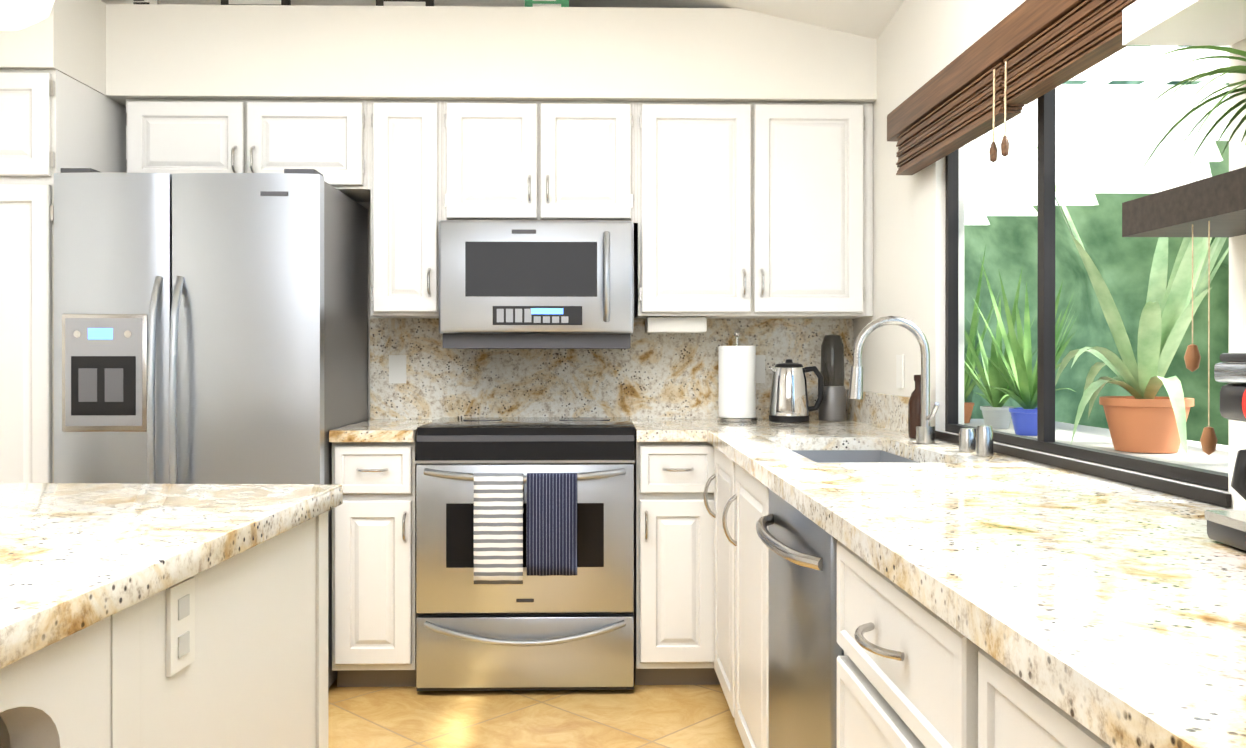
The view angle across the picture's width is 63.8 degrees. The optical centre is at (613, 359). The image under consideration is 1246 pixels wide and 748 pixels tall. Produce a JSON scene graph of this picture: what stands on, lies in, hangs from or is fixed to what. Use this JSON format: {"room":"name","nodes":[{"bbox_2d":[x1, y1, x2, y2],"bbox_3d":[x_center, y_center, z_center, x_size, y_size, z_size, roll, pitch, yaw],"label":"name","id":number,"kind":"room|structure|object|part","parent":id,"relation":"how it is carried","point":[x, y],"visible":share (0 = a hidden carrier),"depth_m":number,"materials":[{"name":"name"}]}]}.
{"room":"kitchen","nodes":[
{"label":"kitchen","id":0,"kind":"room"},
{"bbox_2d":[101,0,634,419],"bbox_3d":[-0.893,-0.501,4.162,4.050,3.318,0.150,0,0,-1],"label":"wall","id":1,"kind":"structure","parent":0,"point":[492,3],"depth_m":4.08,"materials":[{"name":"white paint"}]},
{"bbox_2d":[126,99,245,173],"bbox_3d":[-1.607,-0.809,3.902,0.449,0.334,0.338,0,0,-1],"label":"upper cabinet","id":2,"kind":"object","parent":1,"relation":"attached to","point":[168,136],"depth_m":3.73,"materials":[{"name":"white wood"}]},
{"bbox_2d":[246,99,373,201],"bbox_3d":[-1.151,-0.809,3.911,0.463,0.334,0.338,0,0,-1],"label":"upper cabinet","id":3,"kind":"object","parent":1,"relation":"attached to","point":[333,138],"depth_m":3.74,"materials":[{"name":"white wood"}]},
{"bbox_2d":[366,100,438,317],"bbox_3d":[-0.782,-0.571,3.918,0.275,0.810,0.338,0,0,-1],"label":"upper cabinet","id":4,"kind":"object","parent":1,"relation":"attached to","point":[404,232],"depth_m":3.75,"materials":[{"name":"white wood"}]},
{"bbox_3d":[-0.783,-0.571,3.759,0.241,0.787,0.020,0,0,-1],"label":"narrow door","id":5,"kind":"part","parent":4,"relation":"part of","materials":[{"name":"wood"}]},
{"bbox_3d":[-0.690,-0.287,3.736,0.010,0.109,0.036,0,0,-1],"label":"narrow handle","id":6,"kind":"part","parent":4,"relation":"part of","materials":[{"name":"silver metal"}]},
{"bbox_2d":[434,100,541,222],"bbox_3d":[-0.470,-0.747,3.924,0.369,0.458,0.338,0,0,-1],"label":"upper cabinet","id":7,"kind":"object","parent":1,"relation":"attached to","point":[488,154],"depth_m":3.76,"materials":[{"name":"white wood"}]},
{"bbox_3d":[-0.458,-0.747,3.764,0.341,0.435,0.020,0,0,-1],"label":"micro door","id":8,"kind":"part","parent":7,"relation":"part of","materials":[{"name":"wood"}]},
{"bbox_3d":[-0.315,-0.639,3.742,0.010,0.109,0.036,0,0,-1],"label":"micro handle","id":9,"kind":"part","parent":7,"relation":"part of","materials":[{"name":"silver metal"}]},
{"bbox_2d":[439,220,633,348],"bbox_3d":[-0.289,-0.278,3.845,0.720,0.472,0.438,0,0,-1],"label":"microwave","id":10,"kind":"object","parent":7,"relation":"attached to","point":[505,284],"visible":1,"depth_m":3.69,"materials":[{"name":"silver metal"}]},
{"bbox_3d":[-0.026,-0.305,3.667,0.025,0.336,0.072,0,0,-1],"label":"handle","id":11,"kind":"part","parent":10,"relation":"part of","materials":[{"name":"silver metal"}]},
{"bbox_2d":[542,101,641,226],"bbox_3d":[-0.098,-0.747,3.931,0.374,0.458,0.338,0,0,-1],"label":"upper cabinet","id":12,"kind":"object","parent":1,"relation":"attached to","point":[592,150],"depth_m":3.76,"materials":[{"name":"white wood"}]},
{"bbox_3d":[-0.247,-0.639,3.743,0.010,0.109,0.036,0,0,-1],"label":"micro handle","id":13,"kind":"part","parent":12,"relation":"part of","materials":[{"name":"silver metal"}]},
{"bbox_3d":[-0.105,-0.747,3.771,0.341,0.435,0.020,0,0,-1],"label":"micro door","id":14,"kind":"part","parent":12,"relation":"part of","materials":[{"name":"wood"}]},
{"bbox_2d":[370,318,852,417],"bbox_3d":[-0.004,0.038,4.089,1.970,0.409,0.028,0,0,-1],"label":"backsplash","id":15,"kind":"structure","parent":1,"relation":"attached to","point":[661,375],"depth_m":4.07,"materials":[{"name":"stone"}]},
{"bbox_2d":[389,355,405,382],"bbox_3d":[-0.876,0.041,4.055,0.070,0.115,0.006,0,0,-1],"label":"electrical outlet plate","id":16,"kind":"object","parent":15,"relation":"attached to","point":[397,368],"visible":1,"depth_m":4.05,"materials":[{"name":"white plastic"}]},
{"bbox_2d":[756,355,764,382],"bbox_3d":[0.583,0.040,4.083,0.070,0.115,0.006,0,0,-1],"label":"electrical outlet plate","id":17,"kind":"object","parent":15,"relation":"attached to","point":[760,368],"visible":0.64,"depth_m":4.08,"materials":[{"name":"white plastic"}]},
{"bbox_2d":[634,101,757,322],"bbox_3d":[0.298,-0.571,3.939,0.448,0.810,0.338,0,0,-1],"label":"upper cabinet","id":18,"kind":"object","parent":1,"relation":"attached to","point":[747,210],"depth_m":3.77,"materials":[{"name":"white wood"}]},
{"bbox_2d":[645,317,706,332],"bbox_3d":[0.241,-0.134,3.924,0.230,0.060,0.170,0,0,-1],"label":"dispenser","id":19,"kind":"object","parent":18,"relation":"on","point":[652,324],"depth_m":3.84,"materials":[{"name":"white plastic"}]},
{"bbox_3d":[0.311,-0.571,3.780,0.414,0.787,0.020,0,0,-1],"label":"door","id":20,"kind":"part","parent":18,"relation":"part of","materials":[{"name":"wood"}]},
{"bbox_3d":[0.491,-0.287,3.758,0.010,0.109,0.036,0,0,-1],"label":"handle","id":21,"kind":"part","parent":18,"relation":"part of","materials":[{"name":"silver metal"}]},
{"bbox_2d":[758,102,872,318],"bbox_3d":[0.753,-0.571,3.947,0.463,0.810,0.338,0,0,-1],"label":"upper cabinet","id":22,"kind":"object","parent":1,"relation":"attached to","point":[815,159],"depth_m":3.78,"materials":[{"name":"white wood"}]},
{"bbox_3d":[0.559,-0.287,3.760,0.010,0.109,0.036,0,0,-1],"label":"handle","id":23,"kind":"part","parent":22,"relation":"part of","materials":[{"name":"silver metal"}]},
{"bbox_3d":[0.738,-0.571,3.788,0.414,0.787,0.020,0,0,-1],"label":"door","id":24,"kind":"part","parent":22,"relation":"part of","materials":[{"name":"wood"}]},
{"bbox_2d":[0,0,876,106],"bbox_3d":[-0.885,-1.147,3.725,3.750,0.338,0.720,0,0,-1],"label":"soffit","id":25,"kind":"structure","parent":0,"point":[120,53],"depth_m":3.73,"materials":[{"name":"white paint"}]},
{"bbox_2d":[126,0,159,3],"bbox_3d":[-1.803,-1.373,3.862,0.120,0.108,0.092,0,0,-1],"label":"decorative sign","id":26,"kind":"object","parent":25,"relation":"on","point":[142,1],"visible":0.36,"depth_m":3.82,"materials":[{"name":"white"}]},
{"bbox_2d":[221,0,290,4],"bbox_3d":[-1.373,-1.398,3.870,0.260,0.158,0.092,0,0,-1],"label":"decorative sign","id":27,"kind":"object","parent":25,"relation":"on","point":[255,2],"visible":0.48,"depth_m":3.82,"materials":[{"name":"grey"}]},
{"bbox_2d":[376,0,433,5],"bbox_3d":[-0.803,-1.393,3.881,0.220,0.148,0.092,0,0,-1],"label":"decorative sign","id":28,"kind":"object","parent":25,"relation":"on","point":[404,2],"visible":0.39,"depth_m":3.83,"materials":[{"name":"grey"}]},
{"bbox_2d":[525,0,568,6],"bbox_3d":[-0.258,-1.383,3.891,0.170,0.128,0.092,0,0,-1],"label":"decorative sign","id":29,"kind":"object","parent":25,"relation":"on","point":[546,3],"visible":0.5,"depth_m":3.85,"materials":[{"name":"green"}]},
{"bbox_2d":[328,677,744,747],"bbox_3d":[-0.822,1.217,0.392,4.050,0.100,7.700,0,0,-1],"label":"floor","id":30,"kind":"structure","parent":0,"point":[669,716],"depth_m":3.23,"materials":[{"name":"tile"}]},
{"bbox_2d":[0,69,125,482],"bbox_3d":[-2.321,0.091,3.684,0.874,2.135,0.751,0,0,-1],"label":"pantry","id":31,"kind":"object","parent":30,"relation":"on","point":[52,122],"visible":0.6,"depth_m":3.35,"materials":[{"name":"beige"}]},
{"bbox_3d":[-2.242,-0.788,3.350,0.700,0.345,0.020,0,0,-1],"label":"door","id":32,"kind":"part","parent":31,"relation":"part of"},
{"bbox_3d":[-2.242,0.215,3.353,0.700,1.600,0.020,0,0,-1],"label":"door","id":33,"kind":"part","parent":31,"relation":"part of","materials":[{"name":"wood"}]},
{"bbox_2d":[0,515,327,747],"bbox_3d":[-1.475,0.728,0.955,1.773,0.876,2.056,0,0,2],"label":"kitchen island","id":34,"kind":"object","parent":30,"relation":"on","point":[163,615],"depth_m":1.42,"materials":[{"name":"wood"}]},
{"bbox_3d":[-0.615,0.727,1.197,0.066,0.875,0.062,0,0,2],"label":"corner post","id":35,"kind":"part","parent":34,"relation":"part of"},
{"bbox_2d":[0,483,342,674],"bbox_3d":[-1.600,0.270,0.725,2.040,0.040,2.590,0,0,2],"label":"island countertop","id":36,"kind":"structure","parent":34,"relation":"on","point":[75,558],"depth_m":1.40,"materials":[{"name":"stone"}]},
{"bbox_2d":[166,577,194,676],"bbox_3d":[-0.581,0.357,1.341,0.006,0.115,0.070,0,0,2],"label":"outlet plate","id":37,"kind":"object","parent":34,"relation":"attached to","point":[180,597],"depth_m":1.33,"materials":[{"name":"white plastic"}]},
{"bbox_2d":[178,594,189,620],"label":"socket","id":38,"kind":"object","parent":34,"relation":"attached to","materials":[{"name":"plastic"}]},
{"bbox_2d":[178,631,189,657],"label":"socket","id":39,"kind":"object","parent":34,"relation":"attached to","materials":[{"name":"plastic"}]},
{"bbox_3d":[-0.591,0.726,1.926,0.066,0.875,0.056,0,0,2],"label":"post","id":40,"kind":"part","parent":34,"relation":"part of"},
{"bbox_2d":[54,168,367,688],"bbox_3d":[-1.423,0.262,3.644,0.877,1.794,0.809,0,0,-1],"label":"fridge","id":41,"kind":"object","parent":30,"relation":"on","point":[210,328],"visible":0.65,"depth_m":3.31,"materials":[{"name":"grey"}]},
{"bbox_3d":[-1.680,0.042,3.297,0.250,0.355,0.005,0,0,-1],"label":"dispenser panel","id":42,"kind":"part","parent":41,"relation":"part of","materials":[{"name":"grey"}]},
{"bbox_3d":[-1.680,0.045,3.310,0.280,0.390,0.026,0,0,-1],"label":"dispenser frame","id":43,"kind":"part","parent":41,"relation":"part of","materials":[{"name":"silver metal"}]},
{"bbox_3d":[-1.665,0.249,3.337,0.381,1.731,0.073,0,0,-1],"label":"door","id":44,"kind":"part","parent":41,"relation":"part of","materials":[{"name":"silver metal"}]},
{"bbox_3d":[-1.505,0.195,3.282,0.023,0.942,0.088,0,0,-1],"label":"handle","id":45,"kind":"part","parent":41,"relation":"part of","materials":[{"name":"silver metal"}]},
{"bbox_3d":[-1.435,0.195,3.283,0.023,0.942,0.088,0,0,-1],"label":"handle","id":46,"kind":"part","parent":41,"relation":"part of","materials":[{"name":"silver metal"}]},
{"bbox_3d":[-1.223,0.249,3.346,0.488,1.731,0.073,0,0,-1],"label":"door","id":47,"kind":"part","parent":41,"relation":"part of","materials":[{"name":"silver metal"}]},
{"bbox_2d":[332,438,416,686],"bbox_3d":[-0.839,0.721,3.770,0.288,0.875,0.638,0,0,-1],"label":"base cabinet","id":48,"kind":"object","parent":30,"relation":"on","point":[374,614],"depth_m":3.45,"materials":[{"name":"beige"}]},
{"bbox_3d":[-0.833,0.381,3.435,0.109,0.010,0.036,0,0,-1],"label":"drawer handle","id":49,"kind":"part","parent":48,"relation":"part of","materials":[{"name":"silver metal"}]},
{"bbox_3d":[-0.833,0.382,3.460,0.264,0.165,0.020,0,0,-1],"label":"drawer","id":50,"kind":"part","parent":48,"relation":"part of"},
{"bbox_3d":[-0.833,0.772,3.461,0.264,0.565,0.020,0,0,-1],"label":"door","id":51,"kind":"part","parent":48,"relation":"part of","materials":[{"name":"wood"}]},
{"bbox_2d":[329,418,439,441],"bbox_3d":[-0.839,0.264,3.761,0.288,0.040,0.653,0,0,-1],"label":"countertop","id":52,"kind":"structure","parent":48,"relation":"on","point":[373,429],"depth_m":3.44,"materials":[{"name":"stone"}]},
{"bbox_3d":[-0.720,0.579,3.437,0.010,0.109,0.036,0,0,-1],"label":"door handle","id":53,"kind":"part","parent":48,"relation":"part of","materials":[{"name":"silver metal"}]},
{"bbox_2d":[415,417,634,690],"bbox_3d":[-0.310,0.691,3.709,0.760,0.912,0.704,0,0,-1],"label":"range","id":54,"kind":"object","parent":30,"relation":"on","point":[524,553],"visible":1,"depth_m":3.44,"materials":[{"name":"grey"}]},
{"bbox_3d":[-0.304,0.395,3.407,0.693,0.044,0.076,0,0,-1],"label":"door handle","id":55,"kind":"part","parent":54,"relation":"part of","materials":[{"name":"silver metal"}]},
{"bbox_3d":[-0.304,0.935,3.413,0.691,0.077,0.065,0,0,-1],"label":"drawer handle","id":56,"kind":"part","parent":54,"relation":"part of","materials":[{"name":"silver metal"}]},
{"bbox_3d":[-0.305,1.007,3.452,0.748,0.244,0.030,0,0,-1],"label":"drawer","id":57,"kind":"part","parent":54,"relation":"part of","materials":[{"name":"silver metal"}]},
{"bbox_3d":[-0.305,0.616,3.451,0.748,0.512,0.030,0,0,-1],"label":"door","id":58,"kind":"part","parent":54,"relation":"part of","materials":[{"name":"silver metal"}]},
{"bbox_3d":[-0.305,0.352,3.478,0.756,0.010,0.083,0,0,-1],"label":"control trim","id":59,"kind":"part","parent":54,"relation":"part of","materials":[{"name":"silver metal"}]},
{"bbox_3d":[-0.305,0.292,3.479,0.756,0.111,0.081,0,0,-1],"label":"control panel","id":60,"kind":"part","parent":54,"relation":"part of","materials":[{"name":"black glass"}]},
{"bbox_2d":[420,417,633,426],"bbox_3d":[-0.311,0.250,3.780,0.760,0.028,0.560,0,0,-1],"label":"cooktop","id":61,"kind":"object","parent":54,"relation":"in","point":[444,421],"depth_m":3.73,"materials":[{"name":"black glass"}]},
{"bbox_2d":[634,434,720,684],"bbox_3d":[0.211,0.721,3.790,0.276,0.875,0.638,0,0,-1],"label":"base cabinet","id":62,"kind":"object","parent":30,"relation":"on","point":[677,485],"depth_m":3.47,"materials":[{"name":"beige"}]},
{"bbox_3d":[0.113,0.579,3.453,0.010,0.109,0.036,0,0,-1],"label":"door handle","id":63,"kind":"part","parent":62,"relation":"part of","materials":[{"name":"silver metal"}]},
{"bbox_3d":[0.223,0.382,3.480,0.264,0.165,0.020,0,0,-1],"label":"drawer","id":64,"kind":"part","parent":62,"relation":"part of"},
{"bbox_3d":[0.223,0.772,3.481,0.264,0.565,0.020,0,0,-1],"label":"door","id":65,"kind":"part","parent":62,"relation":"part of","materials":[{"name":"wood"}]},
{"bbox_3d":[0.223,0.381,3.455,0.109,0.010,0.036,0,0,-1],"label":"drawer handle","id":66,"kind":"part","parent":62,"relation":"part of","materials":[{"name":"silver metal"}]},
{"bbox_2d":[630,418,888,441],"bbox_3d":[0.530,0.264,3.787,0.914,0.040,0.653,0,0,-1],"label":"countertop","id":67,"kind":"structure","parent":62,"relation":"on","point":[646,429],"depth_m":3.63,"materials":[{"name":"stone"}]},
{"bbox_2d":[717,330,756,421],"bbox_3d":[0.486,0.063,3.944,0.160,0.356,0.160,0,0,-1],"label":"paper towel holder","id":68,"kind":"object","parent":67,"relation":"on","point":[737,383],"visible":1,"depth_m":3.88,"materials":[{"name":"paper"}]},
{"bbox_3d":[0.486,-0.102,3.944,0.028,0.026,0.028,0,0,-1],"label":"knob","id":69,"kind":"part","parent":68,"relation":"part of","materials":[{"name":"silver metal"}]},
{"bbox_2d":[767,359,823,421],"bbox_3d":[0.711,0.120,3.919,0.224,0.242,0.156,0,0,-1],"label":"kettle","id":70,"kind":"object","parent":67,"relation":"on","point":[789,397],"visible":1,"depth_m":3.86,"materials":[{"name":"silver metal"}]},
{"bbox_3d":[0.686,0.015,3.918,0.114,0.031,0.114,0,0,-1],"label":"lid","id":71,"kind":"part","parent":70,"relation":"part of","materials":[{"name":"black plastic"}]},
{"bbox_3d":[0.785,0.117,3.920,0.075,0.181,0.021,0,0,-1],"label":"handle","id":72,"kind":"part","parent":70,"relation":"part of","materials":[{"name":"black plastic"}]},
{"bbox_2d":[818,334,846,420],"bbox_3d":[0.870,0.071,3.982,0.110,0.341,0.110,0,0,-1],"label":"blender","id":73,"kind":"object","parent":67,"relation":"on","point":[832,406],"visible":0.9,"depth_m":3.94,"materials":[{"name":"grey"}]},
{"bbox_2d":[820,334,844,385],"bbox_3d":[0.870,0.003,3.982,0.094,0.205,0.094,0,0,-1],"label":"cup","id":74,"kind":"object","parent":73,"relation":"on","point":[832,347],"depth_m":3.94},
{"bbox_2d":[705,430,1245,747],"bbox_3d":[0.699,0.270,1.291,0.671,0.040,4.345,0,0,-1],"label":"countertop","id":75,"kind":"structure","parent":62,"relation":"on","point":[1112,603],"depth_m":1.21,"materials":[{"name":"stone"}]},
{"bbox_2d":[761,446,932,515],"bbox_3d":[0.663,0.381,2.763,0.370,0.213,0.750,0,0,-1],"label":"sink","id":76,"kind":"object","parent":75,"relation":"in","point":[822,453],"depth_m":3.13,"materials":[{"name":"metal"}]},
{"bbox_2d":[848,316,938,442],"bbox_3d":[0.811,0.058,2.881,0.252,0.371,0.131,0,0,-1],"label":"faucet","id":77,"kind":"object","parent":75,"relation":"on","point":[925,431],"visible":1,"depth_m":2.91,"materials":[{"name":"silver metal"}]},
{"bbox_3d":[0.912,0.149,2.858,0.014,0.057,0.081,0,0,-1],"label":"lever","id":78,"kind":"part","parent":77,"relation":"part of","materials":[{"name":"silver metal"}]},
{"bbox_2d":[908,375,920,438],"bbox_3d":[0.942,0.145,3.093,0.060,0.196,0.060,0,0,-1],"label":"soap bottle","id":79,"kind":"object","parent":75,"relation":"on","point":[914,411],"visible":0.56,"depth_m":3.08,"materials":[{"name":"brown"}]},
{"bbox_2d":[959,428,974,451],"bbox_3d":[0.940,0.214,2.663,0.042,0.060,0.042,0,0,-1],"label":"accessory","id":80,"kind":"object","parent":75,"relation":"on","point":[966,439],"visible":0.98,"depth_m":2.65,"materials":[{"name":"silver metal"}]},
{"bbox_2d":[976,426,992,455],"bbox_3d":[0.943,0.207,2.543,0.042,0.075,0.042,0,0,-1],"label":"accessory","id":81,"kind":"object","parent":75,"relation":"on","point":[984,440],"visible":1,"depth_m":2.53,"materials":[{"name":"silver metal"}]},
{"bbox_2d":[1205,353,1245,550],"bbox_3d":[0.904,0.120,1.275,0.247,0.256,0.192,0,0,4],"label":"coffee maker","id":82,"kind":"object","parent":75,"relation":"on","point":[1227,527],"visible":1,"depth_m":1.32,"materials":[{"name":"black plastic"}]},
{"bbox_3d":[0.834,0.213,1.280,0.061,0.012,0.180,0,0,4],"label":"trim","id":83,"kind":"part","parent":82,"relation":"part of","materials":[{"name":"silver metal"}]},
{"bbox_3d":[0.811,0.153,1.265,0.063,0.086,0.030,0,0,4],"label":"carafe handle","id":84,"kind":"part","parent":82,"relation":"part of","materials":[{"name":"black plastic"}]},
{"bbox_2d":[741,470,760,729],"bbox_3d":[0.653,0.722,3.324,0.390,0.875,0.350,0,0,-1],"label":"base cabinet","id":85,"kind":"object","parent":30,"relation":"on","point":[750,488],"depth_m":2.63,"materials":[{"name":"beige"}]},
{"bbox_2d":[757,514,768,747],"bbox_3d":[0.664,0.831,2.745,0.390,0.660,0.808,0,0,-1],"label":"base cabinet","id":86,"kind":"object","parent":30,"relation":"on","point":[762,550],"depth_m":2.44,"materials":[{"name":"beige"}]},
{"bbox_2d":[756,489,843,747],"bbox_3d":[0.646,0.724,2.029,0.693,0.867,0.614,0,0,-1],"label":"dishwasher","id":87,"kind":"object","parent":30,"relation":"on","point":[806,650],"visible":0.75,"depth_m":1.95,"materials":[{"name":"grey"}]},
{"bbox_3d":[0.337,0.363,2.022,0.076,0.024,0.513,0,0,-1],"label":"handle","id":88,"kind":"part","parent":87,"relation":"part of","materials":[{"name":"silver metal"}]},
{"bbox_2d":[837,546,952,747],"bbox_3d":[0.706,0.727,1.404,0.653,0.875,0.628,0,0,-1],"label":"base cabinet","id":89,"kind":"object","parent":30,"relation":"on","point":[895,669],"depth_m":1.40,"materials":[{"name":"beige"}]},
{"bbox_3d":[0.361,0.392,1.392,0.045,0.012,0.159,0,0,-1],"label":"handle","id":90,"kind":"part","parent":89,"relation":"part of","materials":[{"name":"silver metal"}]},
{"bbox_3d":[0.389,0.619,1.393,0.020,0.240,0.580,0,0,-1],"label":"drawer","id":91,"kind":"part","parent":89,"relation":"part of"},
{"bbox_3d":[0.389,0.392,1.393,0.020,0.175,0.580,0,0,-1],"label":"drawer","id":92,"kind":"part","parent":89,"relation":"part of","materials":[{"name":"wood"}]},
{"bbox_2d":[949,634,1104,747],"bbox_3d":[0.718,0.728,0.775,0.653,0.875,0.630,0,0,-1],"label":"base cabinet","id":93,"kind":"object","parent":30,"relation":"on","point":[991,709],"depth_m":1.02,"materials":[{"name":"beige"}]},
{"bbox_3d":[0.401,0.388,0.768,0.020,0.165,0.590,0,0,-1],"label":"drawer","id":94,"kind":"part","parent":93,"relation":"part of","materials":[{"name":"wood"}]},
{"bbox_2d":[703,447,734,717],"bbox_3d":[0.335,0.673,3.173,0.061,0.765,0.460,0,0,-1],"label":"door","id":95,"kind":"structure","parent":0,"point":[724,467],"depth_m":3.14,"materials":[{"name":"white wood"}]},
{"bbox_2d":[569,0,903,39],"bbox_3d":[-0.822,-1.955,0.384,4.050,1.681,7.700,0,0,-1],"label":"ceiling","id":96,"kind":"structure","parent":0,"point":[871,19],"depth_m":3.69,"materials":[{"name":"white paint"}]},
{"bbox_2d":[0,0,54,30],"bbox_3d":[-1.175,-1.233,1.879,0.230,1.192,0.230,0,0,-1],"label":"pendant lamp","id":97,"kind":"object","parent":96,"relation":"hanging from","point":[15,15],"visible":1,"depth_m":1.88,"materials":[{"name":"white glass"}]},
{"bbox_2d":[722,463,768,747],"bbox_3d":[0.345,0.674,2.633,0.061,0.765,0.540,0,0,-1],"label":"door","id":98,"kind":"structure","parent":0,"point":[751,497],"depth_m":2.61,"materials":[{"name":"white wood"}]},
{"bbox_2d":[854,0,1245,510],"bbox_3d":[1.098,-0.383,0.424,0.090,3.100,7.400,0,0,-1],"label":"wall","id":99,"kind":"structure","parent":0,"point":[920,43],"depth_m":3.23,"materials":[{"name":"white paint"}]},
{"bbox_2d":[846,390,909,433],"bbox_3d":[0.976,0.184,3.634,0.028,0.120,0.920,0,0,-1],"label":"backsplash","id":100,"kind":"structure","parent":99,"relation":"attached to","point":[891,410],"depth_m":3.61,"materials":[{"name":"stone"}]},
{"bbox_2d":[896,355,903,387],"bbox_3d":[0.990,0.042,3.459,0.006,0.115,0.070,0,0,-1],"label":"outlet","id":101,"kind":"object","parent":99,"relation":"attached to","point":[899,371],"visible":1,"depth_m":3.45,"materials":[{"name":"white plastic"}]},
{"bbox_2d":[935,88,1230,507],"bbox_3d":[1.042,-0.271,2.394,0.072,1.031,1.460,0,0,-1],"label":"window unit","id":102,"kind":"structure","parent":99,"relation":"in","point":[1044,441],"depth_m":2.44,"materials":[{"name":"brown metal"}]},
{"bbox_2d":[887,0,1136,174],"bbox_3d":[0.972,-0.656,2.452,0.080,0.335,1.860,0,0,-1],"label":"window blind","id":103,"kind":"object","parent":102,"relation":"attached to","point":[1011,64],"visible":1,"depth_m":2.44,"materials":[{"name":"brown wood"}]},
{"bbox_3d":[0.943,-0.628,2.481,0.007,0.180,0.004,0,0,-1],"label":"cord","id":104,"kind":"part","parent":103,"relation":"part of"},
{"bbox_3d":[0.944,-0.628,2.411,0.007,0.180,0.004,0,0,-1],"label":"cord","id":105,"kind":"part","parent":103,"relation":"part of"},
{"bbox_3d":[1.010,0.234,2.394,0.008,0.022,1.460,0,0,-1],"label":"sill trim","id":106,"kind":"part","parent":102,"relation":"part of","materials":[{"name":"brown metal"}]},
{"bbox_2d":[1122,167,1245,236],"bbox_3d":[0.961,-0.229,0.395,0.181,0.057,2.545,0,0,-1],"label":"shelf","id":107,"kind":"object","parent":99,"relation":"attached to","point":[1218,202],"visible":1,"depth_m":1.50,"materials":[{"name":"brown wood"}]},
{"bbox_2d":[1131,45,1245,170],"bbox_3d":[0.862,-0.346,1.315,0.310,0.169,0.387,0,0,-1],"label":"spider plant","id":108,"kind":"object","parent":107,"relation":"on","point":[1235,69],"visible":1,"depth_m":1.40,"materials":[{"name":"green plant"}]},
{"bbox_2d":[1184,221,1217,454],"bbox_3d":[0.863,-0.031,1.471,0.022,0.340,0.061,0,0,-1],"label":"hanging ornament","id":109,"kind":"object","parent":107,"relation":"hanging from","point":[1208,438],"visible":1,"depth_m":1.45,"materials":[{"name":"brown"}]},
{"bbox_2d":[1122,0,1245,45],"bbox_3d":[0.961,-0.549,0.394,0.181,0.059,2.545,0,0,-1],"label":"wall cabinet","id":110,"kind":"object","parent":99,"relation":"attached to","point":[1183,22],"visible":1,"depth_m":1.58,"materials":[{"name":"white paint"}]},
{"bbox_2d":[964,46,1228,224],"bbox_3d":[3.134,-0.139,6.965,4.090,2.620,14.000,0,0,-1],"label":"sky","id":111,"kind":"structure","parent":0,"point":[1103,144],"depth_m":5.75,"materials":[{"name":"white"}]},
{"label":"outside","id":112,"kind":"structure","parent":0,"visible":0},
{"bbox_3d":[8.446,1.214,10.069,14.850,0.100,32.000,0,0,-1],"label":"ground","id":113,"kind":"structure","parent":112,"visible":0},
{"bbox_2d":[964,45,1149,402],"bbox_3d":[6.519,-0.685,11.655,5.993,6.407,5.615,0,0,-1],"label":"tree","id":114,"kind":"object","parent":113,"relation":"on","point":[967,326],"depth_m":11.05,"materials":[{"name":"green plant"}]},
{"bbox_2d":[964,419,1228,472],"bbox_3d":[1.529,0.721,2.986,0.650,0.920,2.700,0,0,-1],"label":"ledge","id":115,"kind":"object","parent":113,"relation":"on","point":[1195,455],"depth_m":2.96,"materials":[{"name":"grey"}]},
{"bbox_2d":[964,246,1007,422],"bbox_3d":[1.406,-0.092,4.029,0.433,0.696,0.403,0,0,-1],"label":"herb plant","id":116,"kind":"object","parent":115,"relation":"on","point":[968,406],"depth_m":4.00,"materials":[{"name":"green plant"}]},
{"bbox_3d":[1.404,0.216,4.052,0.108,0.080,0.108,0,0,-1],"label":"pot","id":117,"kind":"part","parent":116,"relation":"part of","materials":[{"name":"brown ceramic"}]},
{"bbox_2d":[964,269,1036,428],"bbox_3d":[1.419,-0.038,3.724,0.335,0.589,0.351,0,0,-1],"label":"herb plant","id":118,"kind":"object","parent":115,"relation":"on","point":[996,414],"depth_m":3.69,"materials":[{"name":"green plant"}]},
{"bbox_3d":[1.430,0.217,3.733,0.119,0.080,0.119,0,0,-1],"label":"pot","id":119,"kind":"part","parent":118,"relation":"part of","materials":[{"name":"grey"}]},
{"bbox_2d":[974,255,1078,435],"bbox_3d":[1.411,-0.058,3.412,0.348,0.631,0.381,0,0,-1],"label":"herb plant","id":120,"kind":"object","parent":115,"relation":"on","point":[1024,415],"depth_m":3.40,"materials":[{"name":"green plant"}]},
{"bbox_3d":[1.416,0.212,3.412,0.130,0.090,0.130,0,0,-1],"label":"pot","id":121,"kind":"part","parent":120,"relation":"part of","materials":[{"name":"blue"}]},
{"bbox_2d":[1027,133,1228,452],"bbox_3d":[1.525,-0.232,2.829,0.639,0.982,0.573,0,0,-1],"label":"agave plant","id":122,"kind":"object","parent":115,"relation":"on","point":[1144,418],"depth_m":2.77,"materials":[{"name":"green plant"}]},
{"bbox_3d":[1.507,0.184,2.834,0.238,0.150,0.238,0,0,-1],"label":"pot","id":123,"kind":"part","parent":122,"relation":"part of","materials":[{"name":"brown ceramic"}]},
{"bbox_2d":[964,46,1228,445],"bbox_3d":[5.887,-0.846,9.565,5.186,4.872,4.954,0,0,-1],"label":"tree","id":124,"kind":"object","parent":113,"relation":"on","point":[1123,265],"depth_m":8.62,"materials":[{"name":"green plant"}]},
{"bbox_2d":[1191,81,1228,176],"bbox_3d":[6.368,-1.057,5.668,5.814,5.429,6.168,0,0,-1],"label":"tree","id":125,"kind":"object","parent":113,"relation":"on","point":[1220,167],"depth_m":6.37,"materials":[{"name":"green plant"}]},
{"bbox_2d":[1216,237,1228,267],"bbox_3d":[7.218,-1.230,7.904,5.319,5.794,5.352,0,0,-1],"label":"tree","id":126,"kind":"object","parent":113,"relation":"on","point":[1225,262],"depth_m":7.70,"materials":[{"name":"green plant"}]}
]}

